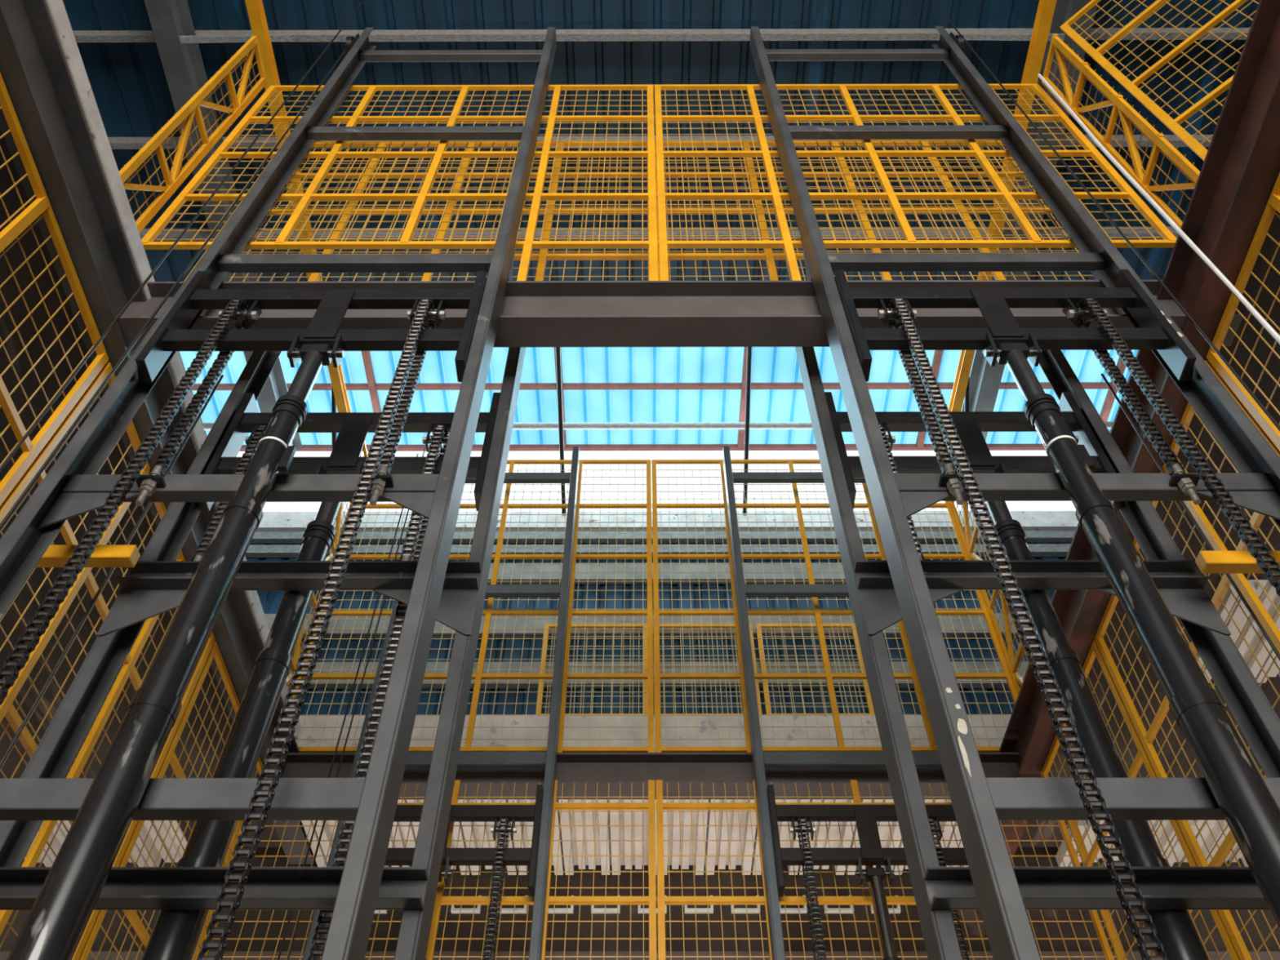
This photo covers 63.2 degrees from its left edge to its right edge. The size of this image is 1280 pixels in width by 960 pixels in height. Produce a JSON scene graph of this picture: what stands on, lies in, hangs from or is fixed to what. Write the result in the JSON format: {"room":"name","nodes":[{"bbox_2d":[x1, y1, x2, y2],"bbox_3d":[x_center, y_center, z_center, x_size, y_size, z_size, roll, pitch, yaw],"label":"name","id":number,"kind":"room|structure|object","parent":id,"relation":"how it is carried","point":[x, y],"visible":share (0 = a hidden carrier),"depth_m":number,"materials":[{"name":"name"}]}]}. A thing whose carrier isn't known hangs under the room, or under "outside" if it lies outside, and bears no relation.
{"room":"industrial freight lift shaft","nodes":[
{"label":"industrial freight lift shaft","id":0,"kind":"room"},
{"bbox_2d":[291,502,411,752],"bbox_3d":[-2.374,0.922,9.153,0.750,3.546,0.041,0,-51,0],"label":"mesh fence","id":1,"kind":"object","parent":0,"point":[319,676],"visible":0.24,"depth_m":8.50,"materials":[{"name":"metal"}]},
{"bbox_2d":[0,511,1279,959],"bbox_3d":[0.025,3.624,7.519,18.000,10.160,0.360,0,-51,0],"label":"wall","id":2,"kind":"structure","parent":0,"point":[270,600],"depth_m":8.95,"materials":[{"name":"concrete"}]},
{"bbox_2d":[0,0,312,864],"bbox_3d":[-2.642,-0.974,5.108,0.190,0.350,9.880,0,-51,0],"label":"steel beam","id":3,"kind":"structure","parent":2,"relation":"attached to","point":[34,71],"depth_m":4.92,"materials":[{"name":"metal"}]},
{"bbox_2d":[44,0,301,739],"bbox_3d":[-2.636,-1.156,5.270,0.202,0.121,7.800,0,-51,0],"label":"slab edge","id":4,"kind":"structure","parent":3,"relation":"on","point":[56,8],"depth_m":5.03,"materials":[{"name":"concrete"}]},
{"bbox_2d":[301,799,968,875],"bbox_3d":[0.070,2.680,7.925,5.190,0.097,1.060,0,-51,0],"label":"corrugated panel","id":5,"kind":"object","parent":3,"relation":"on","point":[477,833],"visible":0.4,"depth_m":7.94,"materials":[{"name":"metal"}]},
{"bbox_2d":[282,752,1019,799],"bbox_3d":[0.123,2.148,7.549,5.440,0.260,0.200,0,-51,0],"label":"steel beam","id":6,"kind":"structure","parent":3,"relation":"attached to","point":[631,770],"depth_m":7.54,"materials":[{"name":"metal"}]},
{"bbox_2d":[375,459,571,751],"bbox_3d":[-1.312,0.920,9.150,1.376,3.546,0.041,0,-51,0],"label":"mesh fence","id":7,"kind":"object","parent":6,"relation":"on","point":[478,676],"visible":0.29,"depth_m":8.72,"materials":[{"name":"metal"}]},
{"bbox_2d":[557,459,653,752],"bbox_3d":[-0.258,0.954,9.105,0.732,3.656,0.041,0,-51,0],"label":"gate","id":8,"kind":"object","parent":6,"relation":"on","point":[649,676],"visible":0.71,"depth_m":8.87,"materials":[{"name":"metal"}]},
{"bbox_2d":[651,459,751,752],"bbox_3d":[0.480,0.953,9.103,0.732,3.656,0.041,0,-51,0],"label":"gate","id":9,"kind":"object","parent":6,"relation":"on","point":[658,676],"visible":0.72,"depth_m":8.86,"materials":[{"name":"metal"}]},
{"bbox_2d":[730,459,937,751],"bbox_3d":[1.534,0.917,9.143,1.376,3.546,0.041,0,-51,0],"label":"mesh fence","id":10,"kind":"object","parent":6,"relation":"on","point":[815,611],"visible":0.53,"depth_m":8.84,"materials":[{"name":"metal"}]},
{"bbox_2d":[115,280,1242,347],"bbox_3d":[0.103,-0.843,5.261,5.660,0.370,0.170,0,-51,0],"label":"steel beam","id":11,"kind":"structure","parent":3,"relation":"attached to","point":[534,313],"depth_m":5.25,"materials":[{"name":"metal"}]},
{"bbox_2d":[516,84,657,280],"bbox_3d":[-0.269,-1.971,6.574,0.732,3.086,0.041,0,-51,0],"label":"gate","id":12,"kind":"object","parent":11,"relation":"on","point":[530,244],"visible":1,"depth_m":6.45,"materials":[{"name":"metal"}]},
{"bbox_2d":[653,84,801,280],"bbox_3d":[0.470,-1.972,6.572,0.732,3.086,0.041,0,-51,0],"label":"gate","id":13,"kind":"object","parent":11,"relation":"on","point":[786,243],"visible":1,"depth_m":6.41,"materials":[{"name":"metal"}]},
{"bbox_2d":[535,623,647,714],"bbox_3d":[-0.424,1.750,9.618,0.996,1.118,0.041,0,-51,0],"label":"fence","id":14,"kind":"object","parent":2,"relation":"attached to","point":[548,625],"visible":0.59,"depth_m":9.70,"materials":[{"name":"metal"}]},
{"bbox_2d":[264,613,1031,638],"bbox_3d":[0.030,1.418,10.121,18.000,0.260,0.070,0,-51,0],"label":"wall girt","id":15,"kind":"structure","parent":2,"relation":"attached to","point":[500,624],"depth_m":10.05,"materials":[{"name":"metal"}]},
{"bbox_2d":[287,661,1028,688],"bbox_3d":[0.029,1.807,9.638,18.000,0.260,0.070,0,-51,0],"label":"wall girt","id":16,"kind":"structure","parent":2,"relation":"attached to","point":[896,664],"depth_m":9.61,"materials":[{"name":"metal"}]},
{"bbox_2d":[244,543,1071,557],"bbox_3d":[0.031,0.746,10.954,18.000,0.120,0.070,0,-51,0],"label":"wall girt","id":17,"kind":"structure","parent":2,"relation":"attached to","point":[1046,549],"depth_m":10.92,"materials":[{"name":"metal"}]},
{"bbox_2d":[249,530,1075,543],"bbox_3d":[0.031,0.611,11.121,18.000,0.110,0.070,0,-51,0],"label":"wall girt","id":18,"kind":"structure","parent":2,"relation":"attached to","point":[1032,536],"depth_m":11.09,"materials":[{"name":"metal"}]},
{"bbox_2d":[487,562,846,584],"bbox_3d":[0.030,0.960,10.689,18.000,0.240,0.070,0,-51,0],"label":"wall girt","id":19,"kind":"structure","parent":2,"relation":"attached to","point":[508,567],"depth_m":10.63,"materials":[{"name":"metal"}]},
{"bbox_2d":[653,623,762,714],"bbox_3d":[0.604,1.749,9.615,0.951,1.118,0.041,0,-51,0],"label":"fence","id":20,"kind":"object","parent":2,"relation":"attached to","point":[665,625],"visible":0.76,"depth_m":9.72,"materials":[{"name":"metal"}]},
{"bbox_2d":[755,623,874,714],"bbox_3d":[1.599,1.748,9.612,0.961,1.118,0.041,0,-51,0],"label":"fence","id":21,"kind":"object","parent":2,"relation":"attached to","point":[757,625],"visible":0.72,"depth_m":9.68,"materials":[{"name":"metal"}]},
{"bbox_2d":[998,0,1279,861],"bbox_3d":[2.758,-0.981,5.093,0.200,0.350,9.880,0,-51,0],"label":"steel beam","id":22,"kind":"structure","parent":2,"relation":"attached to","point":[1240,171],"depth_m":5.01,"materials":[{"name":"metal"}]},
{"bbox_2d":[0,128,1279,847],"bbox_3d":[0.001,-4.478,2.408,18.000,0.170,18.850,0,-51,0],"label":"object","id":23,"kind":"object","parent":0,"point":[10,291],"depth_m":6.20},
{"bbox_2d":[24,820,187,866],"bbox_3d":[-5.074,2.793,8.102,3.000,0.097,0.690,0,-51,0],"label":"deck","id":24,"kind":"object","parent":23,"relation":"attached to","point":[61,834],"visible":0.16,"depth_m":8.14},
{"bbox_2d":[285,441,368,687],"bbox_3d":[-2.761,0.747,9.013,0.043,3.546,0.425,0,-51,0],"label":"mesh fence","id":25,"kind":"object","parent":23,"relation":"on","point":[339,522],"visible":0.09,"depth_m":8.81,"materials":[{"name":"metal"}]},
{"bbox_2d":[913,501,1017,752],"bbox_3d":[2.596,0.915,9.140,0.750,3.546,0.041,0,-51,0],"label":"mesh fence","id":26,"kind":"object","parent":23,"relation":"on","point":[984,611],"visible":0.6,"depth_m":8.67,"materials":[{"name":"metal"}]},
{"bbox_2d":[934,435,1029,694],"bbox_3d":[2.982,0.739,8.997,0.043,3.546,0.425,0,-51,0],"label":"mesh fence","id":27,"kind":"object","parent":23,"relation":"on","point":[1012,662],"visible":0.3,"depth_m":8.67,"materials":[{"name":"metal"}]},
{"bbox_2d":[1055,819,1248,866],"bbox_3d":[4.976,2.819,8.106,3.300,0.097,0.590,0,-51,0],"label":"deck","id":28,"kind":"object","parent":23,"relation":"attached to","point":[1214,825],"visible":0.18,"depth_m":8.07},
{"bbox_2d":[1195,579,1279,682],"bbox_3d":[5.109,0.973,6.618,3.020,0.097,0.850,0,-51,0],"label":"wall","id":29,"kind":"structure","parent":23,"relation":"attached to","point":[1237,614],"depth_m":6.59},
{"bbox_2d":[62,0,1259,281],"bbox_3d":[0.040,-8.577,5.956,18.070,0.039,17.320,0,-51,0],"label":"safety fence","id":30,"kind":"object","parent":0,"point":[128,82],"depth_m":9.87,"materials":[{"name":"metal"}]},
{"bbox_2d":[0,0,364,471],"bbox_3d":[-2.448,-0.733,4.840,0.013,11.450,0.013,0,-51,0],"label":"rope","id":31,"kind":"object","parent":30,"relation":"hanging from","point":[28,432],"visible":1,"depth_m":5.16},
{"bbox_2d":[179,346,1138,444],"bbox_3d":[0.066,-1.117,11.966,18.070,0.036,1.840,0,-51,0],"label":"skylight","id":32,"kind":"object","parent":30,"relation":"attached to","point":[579,364],"depth_m":12.03,"materials":[{"name":"glass"}]},
{"bbox_2d":[139,226,1178,240],"bbox_3d":[0.026,-2.534,10.697,18.000,0.156,0.060,0,-51,0],"label":"steel beam","id":33,"kind":"structure","parent":30,"relation":"attached to","point":[1111,233],"depth_m":10.64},
{"bbox_3d":[-0.008,-0.578,-2.470,18.000,0.120,19.200,0,-51,0],"label":"floor","id":34,"kind":"structure","parent":0,"visible":0},
{"bbox_2d":[0,72,108,506],"bbox_3d":[-2.659,0.243,2.111,0.041,5.811,2.516,0,-51,0],"label":"mesh fence","id":35,"kind":"object","parent":34,"relation":"on","point":[31,450],"visible":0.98,"depth_m":4.55,"materials":[{"name":"metal"}]},
{"bbox_2d":[35,544,140,567],"bbox_3d":[-2.279,0.293,3.997,0.680,0.070,0.060,0,-51,0],"label":"stub","id":36,"kind":"object","parent":35,"relation":"attached to","point":[127,555],"visible":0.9,"depth_m":3.97,"materials":[{"name":"yellow paint"}]},
{"bbox_2d":[0,362,215,959],"bbox_3d":[-2.653,2.022,3.545,0.041,5.811,2.015,0,-51,0],"label":"mesh fence","id":37,"kind":"object","parent":34,"relation":"on","point":[7,709],"visible":0.3,"depth_m":4.90,"materials":[{"name":"metal"}]},
{"bbox_2d":[0,374,223,768],"bbox_3d":[-2.200,1.366,3.095,0.013,6.100,0.013,0,-51,0],"label":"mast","id":38,"kind":"object","parent":34,"relation":"on","point":[55,668],"visible":1,"depth_m":4.13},
{"bbox_2d":[6,343,332,959],"bbox_3d":[-1.411,1.129,2.447,0.137,5.390,0.136,37,-60,-26],"label":"hydraulic cylinder","id":39,"kind":"object","parent":34,"relation":"on","point":[55,926],"visible":1,"depth_m":2.95,"materials":[{"name":"black metal"}]},
{"bbox_2d":[78,640,266,959],"bbox_3d":[-2.648,3.356,4.620,0.041,5.811,1.370,0,-51,0],"label":"mesh fence","id":40,"kind":"object","parent":34,"relation":"on","point":[171,757],"visible":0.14,"depth_m":5.93,"materials":[{"name":"metal"}]},
{"bbox_2d":[141,502,342,959],"bbox_3d":[-1.385,1.641,2.751,0.138,5.220,0.138,0,-51,0],"label":"hydraulic cylinder","id":41,"kind":"object","parent":34,"relation":"on","point":[175,934],"visible":0.8,"depth_m":3.63,"materials":[{"name":"black metal"}]},
{"bbox_2d":[0,346,525,959],"bbox_3d":[-1.351,1.211,3.226,1.418,6.500,0.212,0,-51,0],"label":"mast","id":42,"kind":"object","parent":34,"relation":"on","point":[157,584],"visible":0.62,"depth_m":3.81,"materials":[{"name":"metal"}]},
{"bbox_2d":[195,392,500,511],"bbox_3d":[-1.347,-0.138,4.997,1.342,0.790,0.160,0,-51,0],"label":"lifting crosshead","id":43,"kind":"object","parent":42,"relation":"attached to","point":[353,428],"visible":0.49,"depth_m":5.00,"materials":[{"name":"black metal"}]},
{"bbox_2d":[186,424,268,577],"bbox_3d":[-1.819,1.173,3.323,0.100,4.519,0.161,0,-51,0],"label":"chain","id":44,"kind":"object","parent":43,"relation":"hanging from","point":[242,468],"visible":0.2,"depth_m":4.56,"materials":[{"name":"metal"}]},
{"bbox_2d":[307,424,448,959],"bbox_3d":[-0.964,1.172,3.321,0.100,4.519,0.161,0,-51,0],"label":"chain","id":45,"kind":"object","parent":43,"relation":"hanging from","point":[433,451],"visible":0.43,"depth_m":4.01,"materials":[{"name":"metal"}]},
{"bbox_2d":[193,820,337,959],"bbox_3d":[-2.381,3.960,5.105,0.750,5.808,0.041,0,-51,0],"label":"mesh fence","id":46,"kind":"object","parent":34,"relation":"on","point":[229,857],"visible":0.2,"depth_m":6.60,"materials":[{"name":"metal"}]},
{"bbox_2d":[0,26,556,959],"bbox_3d":[-1.480,-0.308,4.417,1.597,10.260,0.304,0,-51,0],"label":"mast","id":47,"kind":"object","parent":34,"relation":"on","point":[72,487],"visible":0.98,"depth_m":3.94,"materials":[{"name":"metal"}]},
{"bbox_2d":[0,48,346,529],"bbox_3d":[-2.289,-0.253,4.244,0.013,9.920,0.013,0,-51,0],"label":"rope","id":48,"kind":"object","parent":47,"relation":"hanging from","point":[57,447],"visible":1,"depth_m":4.77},
{"bbox_2d":[141,84,371,249],"bbox_3d":[-2.385,-2.109,6.755,0.750,2.636,0.041,0,-51,0],"label":"mesh fence","id":49,"kind":"object","parent":47,"relation":"attached to","point":[186,194],"visible":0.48,"depth_m":6.53,"materials":[{"name":"metal"}]},
{"bbox_2d":[119,35,266,233],"bbox_3d":[-2.801,-2.266,6.630,0.043,2.636,0.342,0,-51,0],"label":"mesh fence","id":50,"kind":"object","parent":49,"relation":"attached to","point":[173,180],"visible":0.88,"depth_m":6.49,"materials":[{"name":"metal"}]},
{"bbox_2d":[135,270,486,382],"bbox_3d":[-1.442,-0.704,4.759,1.446,0.800,0.160,0,-51,0],"label":"lifting crosshead","id":51,"kind":"object","parent":47,"relation":"attached to","point":[331,305],"visible":0.77,"depth_m":4.66,"materials":[{"name":"black metal"}]},
{"bbox_2d":[0,298,248,705],"bbox_3d":[-1.851,0.670,3.027,0.100,4.689,0.161,0,-51,0],"label":"chain","id":52,"kind":"object","parent":51,"relation":"hanging from","point":[147,485],"visible":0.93,"depth_m":3.88,"materials":[{"name":"metal"}]},
{"bbox_2d":[196,298,435,959],"bbox_3d":[-0.986,0.669,3.024,0.100,4.689,0.161,0,-51,0],"label":"chain","id":53,"kind":"object","parent":51,"relation":"hanging from","point":[402,390],"visible":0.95,"depth_m":3.25,"materials":[{"name":"metal"}]},
{"bbox_2d":[274,84,555,248],"bbox_3d":[-1.322,-2.111,6.752,1.376,2.636,0.041,0,-51,0],"label":"mesh fence","id":54,"kind":"object","parent":47,"relation":"attached to","point":[405,242],"visible":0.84,"depth_m":6.43,"materials":[{"name":"metal"}]},
{"bbox_2d":[320,780,539,959],"bbox_3d":[-1.319,3.959,5.102,1.376,5.808,0.041,0,-51,0],"label":"mesh fence","id":55,"kind":"object","parent":34,"relation":"on","point":[440,900],"visible":0.23,"depth_m":6.66,"materials":[{"name":"metal"}]},
{"bbox_2d":[541,779,657,959],"bbox_3d":[-0.265,3.958,5.099,0.732,5.808,0.041,0,-51,0],"label":"gate","id":56,"kind":"object","parent":55,"relation":"attached to","point":[651,900],"visible":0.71,"depth_m":6.83,"materials":[{"name":"metal"}]},
{"bbox_2d":[302,446,579,959],"bbox_3d":[-1.304,2.742,6.444,1.410,9.590,0.150,0,-51,0],"label":"mast","id":57,"kind":"object","parent":34,"relation":"on","point":[547,760],"visible":0.57,"depth_m":7.45,"materials":[{"name":"metal"}]},
{"bbox_2d":[336,784,543,896],"bbox_3d":[-1.303,2.364,6.833,1.334,0.750,0.160,0,-51,0],"label":"lifting crosshead","id":58,"kind":"object","parent":57,"relation":"attached to","point":[404,813],"visible":0.36,"depth_m":6.73,"materials":[{"name":"black metal"}]},
{"bbox_2d":[482,817,509,959],"bbox_3d":[-0.900,3.264,5.687,0.100,3.179,0.164,0,-51,0],"label":"chain","id":59,"kind":"object","parent":58,"relation":"hanging from","point":[501,841],"visible":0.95,"depth_m":6.48,"materials":[{"name":"metal"}]},
{"bbox_2d":[722,446,942,959],"bbox_3d":[1.517,2.738,6.436,1.428,9.590,0.150,0,-51,0],"label":"mast","id":60,"kind":"object","parent":34,"relation":"on","point":[762,760],"visible":0.56,"depth_m":7.48,"materials":[{"name":"metal"}]},
{"bbox_2d":[766,784,968,896],"bbox_3d":[1.518,2.360,6.825,1.352,0.750,0.160,0,-51,0],"label":"lifting crosshead","id":61,"kind":"object","parent":60,"relation":"attached to","point":[870,852],"visible":0.56,"depth_m":6.76,"materials":[{"name":"black metal"}]},
{"bbox_2d":[796,817,826,959],"bbox_3d":[1.070,3.261,5.682,0.100,3.179,0.164,0,-51,0],"label":"chain","id":62,"kind":"object","parent":61,"relation":"hanging from","point":[818,955],"visible":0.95,"depth_m":6.47,"materials":[{"name":"metal"}]},
{"bbox_2d":[770,779,992,959],"bbox_3d":[1.527,3.955,5.094,1.376,5.808,0.041,0,-51,0],"label":"mesh fence","id":63,"kind":"object","parent":34,"relation":"on","point":[784,900],"visible":0.3,"depth_m":6.66,"materials":[{"name":"metal"}]},
{"bbox_2d":[655,779,772,959],"bbox_3d":[0.473,3.957,5.097,0.732,5.808,0.041,0,-51,0],"label":"gate","id":64,"kind":"object","parent":63,"relation":"attached to","point":[662,900],"visible":0.71,"depth_m":6.81,"materials":[{"name":"metal"}]},
{"bbox_2d":[864,867,901,959],"bbox_3d":[1.488,4.088,4.641,0.135,5.100,0.135,0,-51,0],"label":"hydraulic cylinder","id":65,"kind":"object","parent":34,"relation":"on","point":[876,877],"visible":1,"depth_m":6.38,"materials":[{"name":"black metal"}]},
{"bbox_2d":[749,26,1279,959],"bbox_3d":[1.686,-0.312,4.408,1.612,10.260,0.304,0,-51,0],"label":"mast","id":66,"kind":"object","parent":34,"relation":"on","point":[979,802],"visible":0.91,"depth_m":3.95,"materials":[{"name":"grey metal"}]},
{"bbox_2d":[752,84,1042,248],"bbox_3d":[1.524,-2.115,6.744,1.376,2.636,0.041,0,-51,0],"label":"mesh fence","id":67,"kind":"object","parent":66,"relation":"attached to","point":[1034,241],"visible":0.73,"depth_m":6.39,"materials":[{"name":"metal"}]},
{"bbox_2d":[834,269,1196,381],"bbox_3d":[1.649,-0.708,4.751,1.461,0.800,0.160,0,-51,0],"label":"lifting crosshead","id":68,"kind":"object","parent":66,"relation":"attached to","point":[1155,331],"visible":0.75,"depth_m":4.64,"materials":[{"name":"black metal"}]},
{"bbox_2d":[888,297,1168,959],"bbox_3d":[1.179,0.666,3.018,0.100,4.689,0.161,0,-51,0],"label":"chain","id":69,"kind":"object","parent":68,"relation":"hanging from","point":[954,482],"visible":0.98,"depth_m":3.24,"materials":[{"name":"metal"}]},
{"bbox_2d":[1075,297,1279,596],"bbox_3d":[2.049,0.665,3.016,0.100,4.689,0.161,0,-51,0],"label":"chain","id":70,"kind":"object","parent":68,"relation":"hanging from","point":[1187,482],"visible":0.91,"depth_m":4.01,"materials":[{"name":"metal"}]},
{"bbox_2d":[1101,373,1279,660],"bbox_3d":[2.420,1.360,3.083,0.013,6.100,0.013,0,-51,0],"label":"rope","id":71,"kind":"object","parent":68,"relation":"hanging from","point":[1270,642],"visible":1,"depth_m":4.50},
{"bbox_2d":[937,83,1177,248],"bbox_3d":[2.586,-2.116,6.742,0.750,2.636,0.041,0,-51,0],"label":"mesh fence","id":72,"kind":"object","parent":66,"relation":"attached to","point":[1169,240],"visible":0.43,"depth_m":6.48,"materials":[{"name":"metal"}]},
{"bbox_2d":[1041,33,1199,227],"bbox_3d":[3.007,-2.271,6.616,0.043,2.636,0.344,0,-51,0],"label":"mesh fence","id":73,"kind":"object","parent":72,"relation":"attached to","point":[1126,112],"visible":0.78,"depth_m":6.46,"materials":[{"name":"metal"}]},
{"bbox_2d":[1037,73,1279,344],"bbox_3d":[2.760,-1.337,5.399,0.489,5.632,0.033,33,-58,-24],"label":"pipe","id":74,"kind":"object","parent":73,"relation":"hanging from","point":[1260,319],"visible":1,"depth_m":5.06,"materials":[{"name":"white plastic"}]},
{"bbox_2d":[1060,0,1258,160],"bbox_3d":[3.712,-2.951,6.067,1.896,2.636,0.043,-38,-60,26],"label":"mesh fence","id":75,"kind":"object","parent":73,"relation":"attached to","point":[1174,125],"visible":0.83,"depth_m":6.34,"materials":[{"name":"metal"}]},
{"bbox_2d":[795,346,1279,959],"bbox_3d":[1.545,1.208,3.218,1.370,6.500,0.212,0,-51,0],"label":"mast","id":76,"kind":"object","parent":34,"relation":"on","point":[938,891],"visible":0.7,"depth_m":3.89,"materials":[{"name":"metal"}]},
{"bbox_2d":[824,391,1124,510],"bbox_3d":[1.548,-0.141,4.989,1.294,0.790,0.160,0,-51,0],"label":"lifting crosshead","id":77,"kind":"object","parent":76,"relation":"attached to","point":[970,426],"visible":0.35,"depth_m":4.97,"materials":[{"name":"black metal"}]},
{"bbox_3d":[0.090,-0.812,5.819,5.950,0.080,0.070,0,-51,0],"label":"channel","id":78,"kind":"object","parent":76,"relation":"on","visible":0},
{"bbox_2d":[183,142,380,281],"bbox_3d":[-2.383,-1.721,6.966,0.750,2.836,0.041,0,-51,0],"label":"mesh fence","id":79,"kind":"object","parent":78,"relation":"on","point":[317,144],"visible":0.16,"depth_m":7.19,"materials":[{"name":"metal"}]},
{"bbox_2d":[307,141,558,281],"bbox_3d":[-1.321,-1.722,6.963,1.376,2.836,0.041,0,-51,0],"label":"mesh fence","id":80,"kind":"object","parent":78,"relation":"on","point":[314,277],"visible":0.39,"depth_m":7.30,"materials":[{"name":"metal"}]},
{"bbox_2d":[534,141,648,280],"bbox_3d":[-0.267,-1.723,6.960,0.732,2.836,0.041,0,-51,0],"label":"gate","id":81,"kind":"object","parent":78,"relation":"on","point":[544,255],"visible":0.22,"depth_m":7.09,"materials":[{"name":"metal"}]},
{"bbox_2d":[654,140,778,280],"bbox_3d":[0.471,-1.724,6.958,0.732,2.836,0.041,0,-51,0],"label":"gate","id":82,"kind":"object","parent":78,"relation":"on","point":[767,255],"visible":0.43,"depth_m":6.89,"materials":[{"name":"metal"}]},
{"bbox_2d":[748,140,1006,280],"bbox_3d":[1.525,-1.726,6.955,1.376,2.836,0.041,0,-51,0],"label":"mesh fence","id":83,"kind":"object","parent":78,"relation":"on","point":[862,216],"visible":0.32,"depth_m":7.27,"materials":[{"name":"metal"}]},
{"bbox_2d":[926,140,1093,279],"bbox_3d":[2.587,-1.727,6.952,0.750,2.836,0.041,0,-51,0],"label":"mesh fence","id":84,"kind":"object","parent":78,"relation":"on","point":[938,143],"visible":0.09,"depth_m":7.18,"materials":[{"name":"metal"}]},
{"bbox_2d":[1000,820,1125,959],"bbox_3d":[2.589,3.954,5.091,0.750,5.808,0.041,0,-51,0],"label":"mesh fence","id":85,"kind":"object","parent":34,"relation":"on","point":[1105,913],"visible":0.2,"depth_m":6.57,"materials":[{"name":"metal"}]},
{"bbox_2d":[984,501,1208,959],"bbox_3d":[1.585,1.637,2.743,0.138,5.220,0.138,0,-51,0],"label":"hydraulic cylinder","id":86,"kind":"object","parent":34,"relation":"on","point":[1176,931],"visible":0.66,"depth_m":3.62,"materials":[{"name":"black metal"}]},
{"bbox_2d":[931,0,1279,431],"bbox_3d":[2.562,-0.740,4.826,0.013,11.450,0.013,0,-51,0],"label":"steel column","id":87,"kind":"structure","parent":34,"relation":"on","point":[1277,426],"depth_m":5.34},
{"bbox_2d":[996,342,1279,928],"bbox_3d":[1.614,1.125,2.439,0.137,5.390,0.136,37,-60,-26],"label":"hydraulic cylinder","id":88,"kind":"object","parent":34,"relation":"on","point":[1247,805],"visible":0.99,"depth_m":3.12,"materials":[{"name":"black metal"}]},
{"bbox_2d":[1040,640,1239,959],"bbox_3d":[2.822,3.349,4.605,0.041,5.811,1.370,0,-51,0],"label":"mesh fence","id":89,"kind":"object","parent":34,"relation":"on","point":[1141,757],"visible":0.25,"depth_m":6.20,"materials":[{"name":"metal"}]},
{"bbox_2d":[1094,360,1279,959],"bbox_3d":[2.818,2.015,3.530,0.041,5.811,2.015,0,-51,0],"label":"mesh fence","id":90,"kind":"object","parent":34,"relation":"on","point":[1147,739],"visible":0.34,"depth_m":5.17,"materials":[{"name":"metal"}]},
{"bbox_2d":[1206,172,1279,450],"bbox_3d":[2.811,0.236,2.096,0.041,5.811,2.516,0,-51,0],"label":"mesh fence","id":91,"kind":"object","parent":34,"relation":"on","point":[1273,205],"visible":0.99,"depth_m":4.77,"materials":[{"name":"metal"}]},
{"bbox_2d":[1195,551,1279,573],"bbox_3d":[2.461,0.312,3.953,0.660,0.070,0.060,0,-51,0],"label":"stub","id":92,"kind":"object","parent":91,"relation":"attached to","point":[1208,562],"visible":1,"depth_m":3.93,"materials":[{"name":"yellow paint"}]},
{"bbox_3d":[-9.075,-4.244,2.118,0.150,11.600,19.200,0,-51,0],"label":"wall","id":93,"kind":"structure","parent":0,"visible":0},
{"bbox_2d":[239,443,1045,451],"bbox_3d":[0.034,-0.390,12.482,18.000,0.066,0.050,0,-51,0],"label":"roof purlin","id":94,"kind":"structure","parent":93,"relation":"attached to","point":[1032,446],"depth_m":12.46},
{"bbox_2d":[190,382,1127,390],"bbox_3d":[0.031,-1.075,11.930,18.000,0.066,0.050,0,-51,0],"label":"roof purlin","id":95,"kind":"structure","parent":93,"relation":"attached to","point":[943,385],"depth_m":11.91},
{"bbox_3d":[-0.026,-11.640,-3.924,18.000,11.500,0.150,0,-51,0],"label":"wall","id":96,"kind":"structure","parent":0,"visible":0},
{"bbox_2d":[144,0,302,449],"bbox_3d":[-4.133,-7.588,6.285,0.210,0.380,18.850,0,-51,0],"label":"steel column","id":97,"kind":"structure","parent":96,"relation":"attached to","point":[183,65],"depth_m":9.55,"materials":[{"name":"metal"}]},
{"bbox_2d":[178,34,291,43],"bbox_3d":[-3.615,-3.933,9.269,0.913,0.406,0.050,4,-51,-3],"label":"purlin","id":98,"kind":"object","parent":97,"relation":"attached to","point":[274,37],"visible":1,"depth_m":9.22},
{"bbox_2d":[201,422,1113,430],"bbox_3d":[0.032,-0.622,11.957,17.960,0.084,0.084,0,-51,0],"label":"roof purlin","id":99,"kind":"object","parent":97,"relation":"attached to","point":[554,425],"visible":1,"depth_m":11.92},
{"bbox_2d":[107,134,1212,149],"bbox_3d":[0.023,-3.281,10.094,18.000,0.156,0.060,0,-51,0],"label":"beam","id":100,"kind":"structure","parent":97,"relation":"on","point":[116,143],"depth_m":10.05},
{"bbox_2d":[72,27,1249,42],"bbox_3d":[0.021,-4.052,9.473,18.000,0.156,0.060,0,-51,0],"label":"steel beam","id":101,"kind":"structure","parent":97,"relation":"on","point":[735,34],"depth_m":9.42,"materials":[{"name":"metal"}]},
{"bbox_2d":[244,0,359,457],"bbox_3d":[-3.213,-7.307,5.932,0.100,0.120,18.650,0,-51,0],"label":"rail","id":102,"kind":"object","parent":96,"relation":"attached to","point":[255,10],"visible":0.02,"depth_m":9.12,"materials":[{"name":"metal"}]},
{"bbox_2d":[940,0,1057,447],"bbox_3d":[3.367,-7.316,5.914,0.100,0.120,18.650,0,-51,0],"label":"rail","id":103,"kind":"object","parent":96,"relation":"attached to","point":[1046,9],"visible":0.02,"depth_m":9.12,"materials":[{"name":"metal"}]},
{"bbox_2d":[961,0,1097,440],"bbox_3d":[3.787,-7.598,6.263,0.210,0.380,18.850,0,-51,0],"label":"steel column","id":104,"kind":"structure","parent":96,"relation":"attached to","point":[985,379],"depth_m":9.80,"materials":[{"name":"metal"}]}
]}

